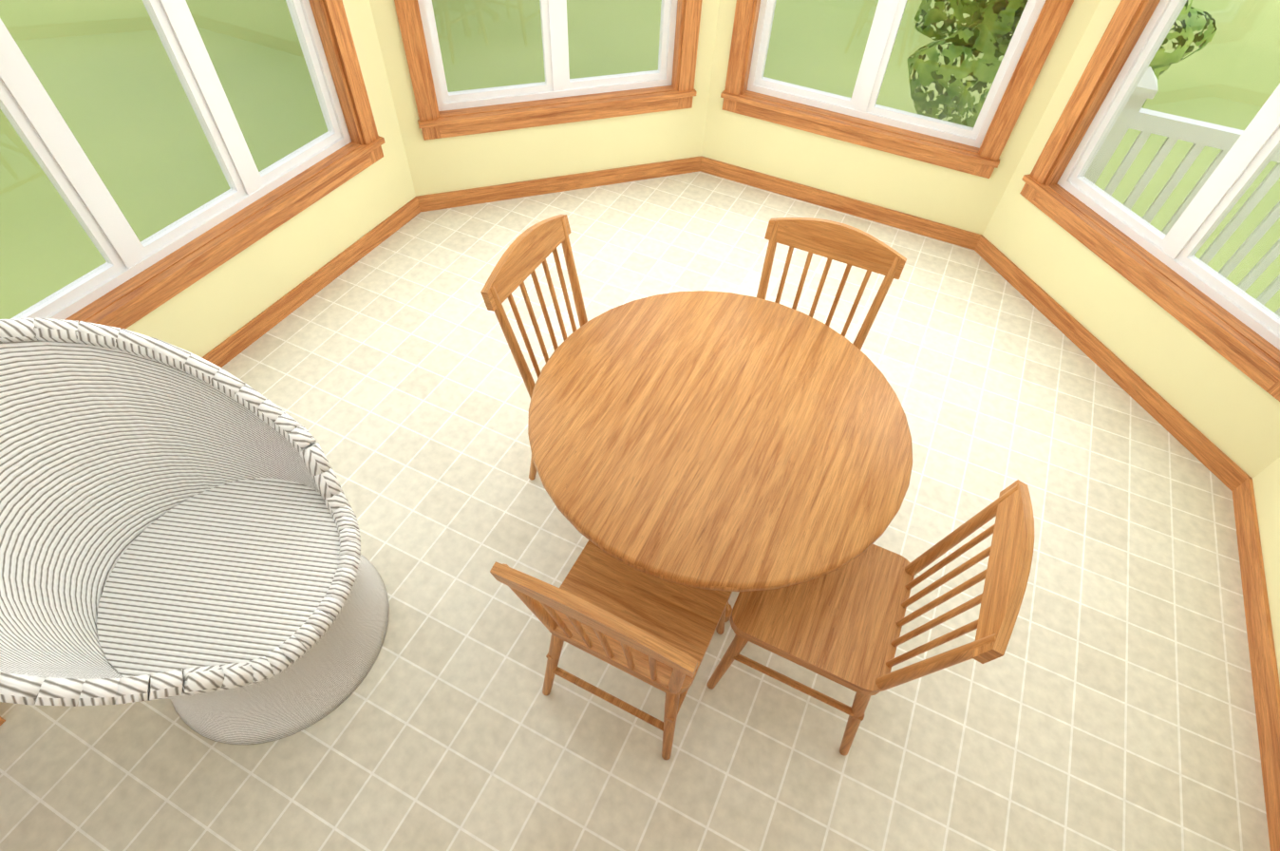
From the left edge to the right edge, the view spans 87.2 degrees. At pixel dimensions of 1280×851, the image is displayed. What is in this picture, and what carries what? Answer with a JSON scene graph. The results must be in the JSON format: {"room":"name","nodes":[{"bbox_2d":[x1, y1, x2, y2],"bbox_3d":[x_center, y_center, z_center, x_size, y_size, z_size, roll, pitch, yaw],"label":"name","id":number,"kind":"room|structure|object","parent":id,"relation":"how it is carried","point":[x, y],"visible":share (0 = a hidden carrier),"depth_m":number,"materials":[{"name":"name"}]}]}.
{"room":"dining room","nodes":[
{"label":"dining room","id":0,"kind":"room"},
{"bbox_2d":[0,170,1270,850],"bbox_3d":[-0.780,2.211,0.970,4.640,0.100,9.827,22,53,15],"label":"floor","id":1,"kind":"structure","parent":0,"point":[1105,701],"depth_m":2.21,"materials":[{"name":"tile"}]},
{"bbox_2d":[0,715,5,725],"bbox_3d":[-2.213,0.651,1.562,0.622,0.876,0.500,22,53,15],"label":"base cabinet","id":2,"kind":"object","parent":1,"relation":"on","point":[2,720],"visible":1,"depth_m":1.93,"materials":[{"name":"brown wood"}]},
{"bbox_2d":[0,318,388,744],"bbox_3d":[-1.296,0.322,1.772,1.003,1.052,0.938,22,53,15],"label":"wicker chair","id":3,"kind":"object","parent":1,"relation":"on","point":[179,528],"visible":1,"depth_m":1.82,"materials":[{"name":"white wicker"}]},
{"bbox_2d":[480,214,587,480],"bbox_3d":[-0.146,-0.174,2.311,0.528,0.948,0.450,22,53,15],"label":"dining chair","id":4,"kind":"object","parent":1,"relation":"on","point":[528,252],"visible":0.35,"depth_m":2.11,"materials":[{"name":"brown wood"}]},
{"bbox_2d":[489,540,732,759],"bbox_3d":[-0.008,0.475,1.777,0.450,0.948,0.528,22,53,15],"label":"dining chair","id":5,"kind":"object","parent":1,"relation":"on","point":[655,631],"visible":0.83,"depth_m":1.75,"materials":[{"name":"brown wood"}]},
{"bbox_2d":[527,290,912,621],"bbox_3d":[0.205,0.200,2.140,1.050,0.755,1.050,22,53,15],"label":"dining table","id":6,"kind":"object","parent":1,"relation":"on","point":[718,441],"visible":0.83,"depth_m":1.78,"materials":[{"name":"brown wood"}]},
{"bbox_2d":[756,217,906,349],"bbox_3d":[0.507,-0.163,2.335,0.450,0.948,0.528,22,53,15],"label":"dining chair","id":7,"kind":"object","parent":1,"relation":"on","point":[848,245],"visible":0.29,"depth_m":2.18,"materials":[{"name":"brown wood"}]},
{"bbox_2d":[707,479,1034,755],"bbox_3d":[0.556,0.468,1.812,0.528,0.948,0.450,22,53,15],"label":"dining chair","id":8,"kind":"object","parent":1,"relation":"on","point":[843,625],"visible":0.85,"depth_m":1.74,"materials":[{"name":"brown wood"}]},
{"bbox_2d":[125,0,1279,684],"bbox_3d":[-0.729,1.383,-0.024,4.960,2.690,10.147,22,53,15],"label":"wall","id":9,"kind":"structure","parent":0,"point":[1223,404],"depth_m":3.23,"materials":[{"name":"yellow paint"}]},
{"bbox_2d":[0,0,385,329],"bbox_3d":[-1.703,-1.252,2.097,0.170,1.730,1.930,22,53,15],"label":"window","id":10,"kind":"structure","parent":9,"relation":"in","point":[131,280],"depth_m":2.54,"materials":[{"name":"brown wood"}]},
{"bbox_2d":[394,0,702,140],"bbox_3d":[-0.391,-2.217,2.968,1.490,1.730,0.170,-13,52,-14],"label":"window","id":11,"kind":"structure","parent":9,"relation":"in","point":[558,96],"depth_m":3.46,"materials":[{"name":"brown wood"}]},
{"bbox_2d":[201,156,1279,850],"bbox_3d":[0.253,0.024,2.723,4.019,0.090,3.886,22,53,15],"label":"baseboard","id":12,"kind":"structure","parent":9,"relation":"attached to","point":[1234,478],"depth_m":3.14,"materials":[{"name":"brown wood"}]},
{"bbox_2d":[720,0,1073,178],"bbox_3d":[1.176,-2.106,2.956,1.476,1.730,0.170,22,53,15],"label":"window","id":13,"kind":"structure","parent":9,"relation":"in","point":[860,117],"depth_m":3.41,"materials":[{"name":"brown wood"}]},
{"bbox_2d":[1019,0,1279,401],"bbox_3d":[2.208,-1.172,2.230,0.170,1.730,1.490,-13,52,-14],"label":"window","id":14,"kind":"structure","parent":9,"relation":"in","point":[1171,273],"depth_m":2.72,"materials":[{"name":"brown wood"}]},
{"label":"outside","id":15,"kind":"structure","parent":0,"visible":0},
{"bbox_2d":[0,0,1279,319],"bbox_3d":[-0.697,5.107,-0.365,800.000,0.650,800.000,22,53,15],"label":"ground","id":16,"kind":"structure","parent":15,"point":[25,178],"depth_m":6.06,"materials":[{"name":"green plant"}]},
{"bbox_2d":[907,0,1218,127],"bbox_3d":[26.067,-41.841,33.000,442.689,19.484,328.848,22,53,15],"label":"trees","id":17,"kind":"object","parent":16,"relation":"on","point":[934,65],"depth_m":4.18,"materials":[{"name":"green plant"}]},
{"bbox_2d":[1083,66,1279,316],"bbox_3d":[3.138,-0.922,3.496,1.840,1.440,0.140,22,53,15],"label":"railing","id":18,"kind":"object","parent":16,"relation":"on","point":[1196,141],"depth_m":3.37,"materials":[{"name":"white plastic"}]}
]}

